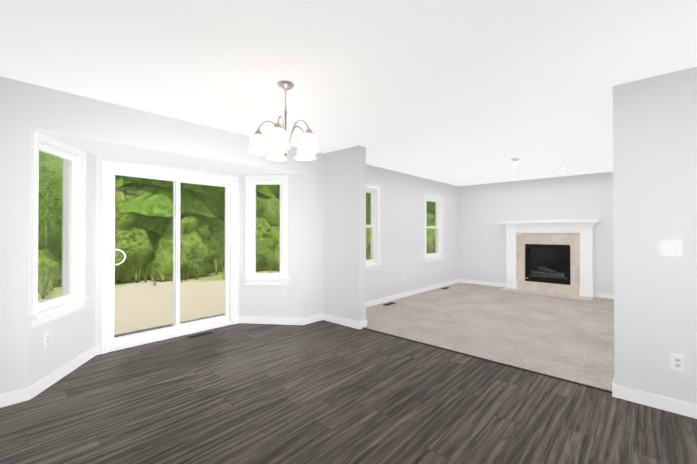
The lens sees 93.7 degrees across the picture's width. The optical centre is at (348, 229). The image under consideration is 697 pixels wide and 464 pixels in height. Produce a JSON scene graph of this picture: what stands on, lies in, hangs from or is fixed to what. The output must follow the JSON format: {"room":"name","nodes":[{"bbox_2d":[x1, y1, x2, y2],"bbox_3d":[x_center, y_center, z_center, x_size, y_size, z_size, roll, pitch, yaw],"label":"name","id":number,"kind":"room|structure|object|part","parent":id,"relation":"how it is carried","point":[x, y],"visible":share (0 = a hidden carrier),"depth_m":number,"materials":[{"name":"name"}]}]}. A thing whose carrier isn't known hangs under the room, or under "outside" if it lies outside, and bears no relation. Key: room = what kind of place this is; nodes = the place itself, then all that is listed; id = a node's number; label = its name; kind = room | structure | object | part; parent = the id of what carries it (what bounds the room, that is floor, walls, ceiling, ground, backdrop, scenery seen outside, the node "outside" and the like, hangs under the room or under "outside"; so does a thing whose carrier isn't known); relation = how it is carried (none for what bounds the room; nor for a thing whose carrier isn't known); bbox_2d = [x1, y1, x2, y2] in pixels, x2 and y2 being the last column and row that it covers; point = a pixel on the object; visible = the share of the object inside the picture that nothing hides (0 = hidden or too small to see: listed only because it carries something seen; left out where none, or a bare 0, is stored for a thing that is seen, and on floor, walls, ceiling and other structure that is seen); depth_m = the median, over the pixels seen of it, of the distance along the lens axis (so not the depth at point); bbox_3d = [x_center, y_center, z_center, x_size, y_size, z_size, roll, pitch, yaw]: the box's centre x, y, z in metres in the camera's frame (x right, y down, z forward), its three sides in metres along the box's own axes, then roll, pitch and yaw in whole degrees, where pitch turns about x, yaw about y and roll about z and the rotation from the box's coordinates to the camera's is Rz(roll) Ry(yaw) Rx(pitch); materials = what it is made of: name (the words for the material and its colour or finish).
{"room":"dining room","nodes":[
{"label":"dining room","id":0,"kind":"room"},
{"bbox_2d":[29,128,95,386],"bbox_3d":[-2.640,0.091,3.021,0.140,2.440,1.044,0,0,-12],"label":"wall","id":1,"kind":"structure","parent":0,"point":[72,335],"depth_m":3.11,"materials":[{"name":"paint"}]},
{"bbox_2d":[44,331,50,346],"bbox_3d":[-2.500,0.910,2.715,0.008,0.115,0.070,0,0,-12],"label":"outlet","id":2,"kind":"object","parent":1,"relation":"attached to","point":[47,338],"visible":1,"depth_m":2.71,"materials":[{"name":"white plastic"}]},
{"bbox_2d":[38,144,75,310],"bbox_3d":[-2.598,-0.024,2.849,0.090,1.368,0.576,0,0,-12],"label":"bay window","id":3,"kind":"structure","parent":1,"relation":"in","point":[69,253],"depth_m":3.08,"materials":[{"name":"white plastic"}]},
{"bbox_2d":[27,129,90,327],"bbox_3d":[-2.522,-0.005,2.873,0.090,1.540,0.745,0,0,-12],"label":"trim","id":4,"kind":"structure","parent":1,"relation":"attached to","point":[36,317],"depth_m":2.78,"materials":[{"name":"white wood"}]},
{"bbox_2d":[30,127,302,174],"bbox_3d":[-1.824,-0.780,3.787,0.749,0.006,2.718,0,-1,42],"label":"ceiling panel","id":5,"kind":"object","parent":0,"point":[104,148],"visible":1,"depth_m":3.49,"materials":[{"name":"white paint"}]},
{"bbox_2d":[95,155,239,345],"bbox_3d":[-2.153,0.098,4.081,0.140,2.440,1.840,0,-1,42],"label":"wall","id":6,"kind":"structure","parent":0,"point":[99,159],"depth_m":3.46,"materials":[{"name":"paint"}]},
{"bbox_2d":[101,160,236,353],"bbox_3d":[-2.141,0.294,4.069,0.153,2.048,1.546,0,-1,42],"label":"sliding door","id":7,"kind":"structure","parent":6,"relation":"in","point":[177,328],"depth_m":3.97,"materials":[{"name":"glass"}]},
{"bbox_2d":[110,247,113,267],"bbox_3d":[-2.566,0.300,3.549,0.010,0.230,0.032,0,-1,42],"label":"escutcheon","id":8,"kind":"object","parent":7,"relation":"attached to","point":[111,248],"visible":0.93,"depth_m":3.54,"materials":[{"name":"white plastic"}]},
{"bbox_2d":[112,249,113,264],"bbox_3d":[-2.555,0.300,3.538,0.017,0.170,0.017,0,-1,42],"label":"bar","id":9,"kind":"object","parent":7,"relation":"attached to","point":[112,256],"visible":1,"depth_m":3.53,"materials":[{"name":"white plastic"}]},
{"bbox_2d":[112,249,125,265],"bbox_3d":[-2.517,0.300,3.579,0.038,0.187,0.128,0,-1,42],"label":"door handle","id":10,"kind":"object","parent":7,"relation":"attached to","point":[123,259],"visible":0.9,"depth_m":3.58,"materials":[{"name":"white plastic"}]},
{"bbox_2d":[0,76,458,394],"bbox_3d":[-0.810,0.101,4.440,0.140,2.440,11.140,0,-1,42],"label":"wall","id":11,"kind":"structure","parent":0,"point":[24,107],"depth_m":3.26,"materials":[{"name":"paint"}]},
{"bbox_2d":[0,345,100,407],"bbox_3d":[-3.516,1.258,1.910,0.763,0.092,3.485,0,-1,42],"label":"baseboard","id":12,"kind":"structure","parent":11,"relation":"attached to","point":[25,394],"depth_m":2.69,"materials":[{"name":"white wood"}]},
{"bbox_2d":[302,313,322,324],"bbox_3d":[-0.500,1.276,4.660,0.013,0.092,0.387,0,-1,42],"label":"baseboard","id":13,"kind":"structure","parent":11,"relation":"attached to","point":[305,321],"depth_m":4.64,"materials":[{"name":"white wood"}]},
{"bbox_2d":[362,320,366,327],"bbox_3d":[-0.010,1.276,4.655,0.683,0.092,0.038,0,-1,42],"label":"baseboard","id":14,"kind":"structure","parent":11,"relation":"attached to","point":[364,323],"depth_m":4.40,"materials":[{"name":"white wood"}]},
{"bbox_2d":[366,189,375,264],"bbox_3d":[0.211,-0.056,5.554,0.090,1.308,0.716,0,-1,42],"label":"living room window","id":15,"kind":"structure","parent":11,"relation":"in","point":[372,226],"depth_m":5.77,"materials":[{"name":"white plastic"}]},
{"bbox_3d":[0.216,-0.063,5.549,0.037,1.171,0.592,0,-1,42],"label":"glass","id":16,"kind":"part","parent":15,"relation":"part of","materials":[{"name":"clear glass"}]},
{"bbox_2d":[366,184,382,270],"bbox_3d":[0.270,-0.038,5.500,0.090,1.480,0.900,0,-1,42],"label":"trim","id":17,"kind":"structure","parent":11,"relation":"attached to","point":[375,266],"depth_m":5.77,"materials":[{"name":"white wood"}]},
{"bbox_2d":[366,279,458,306],"bbox_3d":[1.260,1.288,6.590,0.013,0.092,4.560,0,-1,42],"label":"baseboard","id":18,"kind":"structure","parent":11,"relation":"attached to","point":[390,298],"depth_m":6.48,"materials":[{"name":"white wood"}]},
{"bbox_2d":[426,198,439,256],"bbox_3d":[1.855,-0.045,7.356,0.090,1.308,0.716,0,-1,42],"label":"living room window","id":19,"kind":"structure","parent":11,"relation":"in","point":[437,228],"depth_m":7.55,"materials":[{"name":"white plastic"}]},
{"bbox_2d":[423,194,444,262],"bbox_3d":[1.914,-0.026,7.302,0.090,1.480,0.900,0,-1,42],"label":"trim","id":20,"kind":"structure","parent":11,"relation":"attached to","point":[435,258],"depth_m":7.35,"materials":[{"name":"white wood"}]},
{"bbox_2d":[239,174,302,317],"bbox_3d":[-1.141,0.102,4.663,1.044,2.440,0.140,0,0,7],"label":"wall","id":21,"kind":"structure","parent":0,"point":[260,301],"depth_m":4.56,"materials":[{"name":"paint"}]},
{"bbox_2d":[242,175,288,284],"bbox_3d":[-1.153,0.006,4.580,0.660,1.540,0.090,0,0,7],"label":"trim","id":22,"kind":"structure","parent":21,"relation":"attached to","point":[248,278],"depth_m":4.58,"materials":[{"name":"white wood"}]},
{"bbox_2d":[252,181,281,276],"bbox_3d":[-1.144,-0.012,4.659,0.476,1.368,0.090,0,0,7],"label":"bay window","id":23,"kind":"structure","parent":21,"relation":"in","point":[254,229],"depth_m":4.64,"materials":[{"name":"clear glass"}]},
{"bbox_2d":[237,316,301,324],"bbox_3d":[-1.106,1.276,4.584,0.720,0.092,0.555,0,-1,42],"label":"baseboard","id":24,"kind":"structure","parent":21,"relation":"attached to","point":[240,319],"depth_m":4.57,"materials":[{"name":"white wood"}]},
{"bbox_2d":[280,291,284,299],"bbox_3d":[-0.923,0.921,4.558,0.070,0.115,0.008,0,0,7],"label":"outlet","id":25,"kind":"object","parent":21,"relation":"attached to","point":[282,295],"visible":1,"depth_m":4.56,"materials":[{"name":"white plastic"}]},
{"bbox_2d":[0,320,696,463],"bbox_3d":[-0.655,1.349,1.049,6.350,0.100,6.070,0,-1,42],"label":"floor","id":26,"kind":"structure","parent":0,"point":[323,392],"depth_m":2.35,"materials":[{"name":"brown wood"}]},
{"bbox_2d":[187,331,212,338],"bbox_3d":[-1.849,1.316,4.080,0.110,0.004,0.300,0,-1,42],"label":"floor vent","id":27,"kind":"object","parent":26,"relation":"in","point":[199,335],"visible":1,"depth_m":4.06,"materials":[{"name":"brown metal"}]},
{"bbox_2d":[323,146,365,321],"bbox_3d":[-0.069,0.102,4.630,0.700,2.440,0.140,0,-1,42],"label":"wall pier","id":28,"kind":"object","parent":26,"relation":"on","point":[344,233],"visible":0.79,"depth_m":4.52,"materials":[{"name":"paint"}]},
{"bbox_2d":[323,313,361,328],"bbox_3d":[-0.096,1.275,4.560,0.683,0.092,0.038,0,-1,42],"label":"baseboard","id":29,"kind":"structure","parent":28,"relation":"attached to","point":[346,322],"depth_m":4.51,"materials":[{"name":"white wood"}]},
{"bbox_2d":[363,327,611,392],"bbox_3d":[1.155,1.310,3.494,2.630,0.009,0.018,0,-1,42],"label":"trim","id":30,"kind":"structure","parent":26,"relation":"on","point":[498,362],"depth_m":3.17,"materials":[{"name":"grey wood"}]},
{"bbox_2d":[0,0,696,185],"bbox_3d":[0.951,-1.189,2.937,7.100,0.120,11.600,0,-1,42],"label":"ceiling","id":31,"kind":"structure","parent":0,"point":[463,92],"depth_m":2.27,"materials":[{"name":"paint"}]},
{"bbox_2d":[246,81,320,161],"bbox_3d":[-0.479,-0.841,2.557,0.578,0.580,0.563,0,-1,42],"label":"chandelier","id":32,"kind":"object","parent":31,"relation":"hanging from","point":[277,145],"visible":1,"depth_m":2.45,"materials":[{"name":"white glass"}]},
{"bbox_3d":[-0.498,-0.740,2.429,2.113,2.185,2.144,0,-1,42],"label":"arm","id":33,"kind":"part","parent":32,"relation":"part of"},
{"bbox_3d":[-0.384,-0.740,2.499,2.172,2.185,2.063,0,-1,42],"label":"arm","id":34,"kind":"part","parent":32,"relation":"part of"},
{"bbox_2d":[511,158,518,167],"bbox_3d":[2.619,-1.040,5.136,0.112,0.150,0.112,0,-1,42],"label":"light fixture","id":35,"kind":"object","parent":31,"relation":"attached to","point":[515,161],"visible":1,"depth_m":5.12,"materials":[{"name":"white"}]},
{"bbox_2d":[364,282,613,390],"bbox_3d":[2.895,1.369,5.052,4.500,0.112,4.630,0,-1,42],"label":"floor carpet","id":36,"kind":"object","parent":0,"point":[571,339],"visible":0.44,"depth_m":4.41,"materials":[{"name":"beige carpet"}]},
{"bbox_2d":[499,219,599,299],"bbox_3d":[4.203,0.563,6.936,1.800,1.522,0.851,0,-1,42],"label":"fireplace","id":37,"kind":"object","parent":36,"relation":"on","point":[535,256],"visible":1,"depth_m":6.96,"materials":[{"name":"wood"}]},
{"bbox_3d":[4.248,0.707,6.984,0.732,0.632,0.004,0,-1,42],"label":"glass","id":38,"kind":"part","parent":37,"relation":"part of","materials":[{"name":"black glass"}]},
{"bbox_2d":[459,172,613,296],"bbox_3d":[4.607,0.117,6.937,4.780,2.440,0.450,0,-1,42],"label":"wall","id":39,"kind":"structure","parent":0,"point":[485,208],"depth_m":7.24,"materials":[{"name":"paint"}]},
{"bbox_2d":[459,279,504,286],"bbox_3d":[3.206,1.297,7.894,1.070,0.092,0.013,0,-1,42],"label":"baseboard","id":40,"kind":"structure","parent":39,"relation":"attached to","point":[460,280],"depth_m":7.87,"materials":[{"name":"white wood"}]},
{"bbox_2d":[613,67,696,404],"bbox_3d":[2.986,0.084,1.844,2.310,2.440,0.140,0,-1,42],"label":"wall","id":41,"kind":"structure","parent":0,"point":[655,185],"depth_m":2.41,"materials":[{"name":"paint"}]},
{"bbox_2d":[660,240,681,256],"bbox_3d":[2.320,0.137,2.352,0.116,0.115,0.006,0,-1,42],"label":"light switch","id":42,"kind":"object","parent":41,"relation":"attached to","point":[670,250],"visible":1,"depth_m":2.35,"materials":[{"name":"white plastic"}]},
{"bbox_2d":[670,353,684,371],"bbox_3d":[2.342,0.947,2.326,0.070,0.115,0.006,0,-1,42],"label":"outlet","id":43,"kind":"object","parent":41,"relation":"attached to","point":[682,368],"visible":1,"depth_m":2.32,"materials":[{"name":"white plastic"}]},
{"bbox_2d":[674,357,680,367],"bbox_3d":[2.340,0.947,2.324,0.034,0.068,0.002,0,-1,42],"label":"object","id":44,"kind":"structure","parent":43,"relation":"attached to","point":[676,364],"depth_m":2.32,"materials":[{"name":"white plastic"}]},
{"label":"outside","id":45,"kind":"structure","parent":0,"visible":0},
{"bbox_2d":[38,252,434,336],"bbox_3d":[-14.072,1.798,19.464,80.000,0.440,110.000,0,-1,42],"label":"ground","id":46,"kind":"structure","parent":45,"point":[130,299],"depth_m":6.79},
{"bbox_2d":[38,151,435,298],"bbox_3d":[2.763,-6.181,29.496,18.567,17.900,76.544,0,-1,42],"label":"trees","id":47,"kind":"object","parent":46,"relation":"on","point":[187,246],"depth_m":10.40,"materials":[{"name":"green plant"}]},
{"bbox_3d":[-10.131,-3.037,10.810,4.967,9.202,4.791,0,-1,42],"label":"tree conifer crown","id":48,"kind":"part","parent":47,"relation":"part of","materials":[{"name":"green plant"}]},
{"bbox_3d":[-9.525,-2.780,11.268,7.263,8.928,6.580,0,-1,42],"label":"tree crown","id":49,"kind":"part","parent":47,"relation":"part of","materials":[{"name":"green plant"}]},
{"bbox_3d":[-6.861,-2.899,12.131,5.200,8.462,4.360,0,-1,42],"label":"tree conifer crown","id":50,"kind":"part","parent":47,"relation":"part of","materials":[{"name":"green plant"}]},
{"bbox_3d":[-6.644,-3.146,13.066,7.401,8.453,6.606,0,-1,42],"label":"tree crown","id":51,"kind":"part","parent":47,"relation":"part of","materials":[{"name":"green plant"}]},
{"bbox_3d":[-5.475,-3.256,14.911,5.577,9.711,5.265,0,-1,42],"label":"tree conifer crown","id":52,"kind":"part","parent":47,"relation":"part of","materials":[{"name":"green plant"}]},
{"bbox_3d":[-6.540,-2.567,16.774,7.911,9.646,6.473,0,-1,42],"label":"tree crown","id":53,"kind":"part","parent":47,"relation":"part of","materials":[{"name":"green plant"}]},
{"bbox_3d":[-0.648,-2.552,19.998,5.547,7.415,5.124,0,-1,42],"label":"tree crown","id":54,"kind":"part","parent":47,"relation":"part of","materials":[{"name":"green plant"}]},
{"bbox_3d":[5.784,-2.698,26.774,7.921,10.271,7.172,0,-1,42],"label":"tree crown","id":55,"kind":"part","parent":47,"relation":"part of","materials":[{"name":"green plant"}]},
{"bbox_3d":[1.672,0.064,-1.207,0.140,2.440,6.140,0,-1,42],"label":"wall","id":56,"kind":"structure","parent":0,"visible":0},
{"bbox_2d":[597,293,613,298],"bbox_3d":[5.474,1.284,5.824,1.670,0.092,0.013,0,-1,42],"label":"baseboard","id":57,"kind":"structure","parent":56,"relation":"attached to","point":[610,296],"depth_m":6.29,"materials":[{"name":"white wood"}]},
{"bbox_2d":[612,381,696,418],"bbox_3d":[2.874,1.258,1.856,2.143,0.092,0.043,0,-1,42],"label":"baseboard","id":58,"kind":"structure","parent":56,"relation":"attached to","point":[662,403],"depth_m":2.39,"materials":[{"name":"white wood"}]}
]}

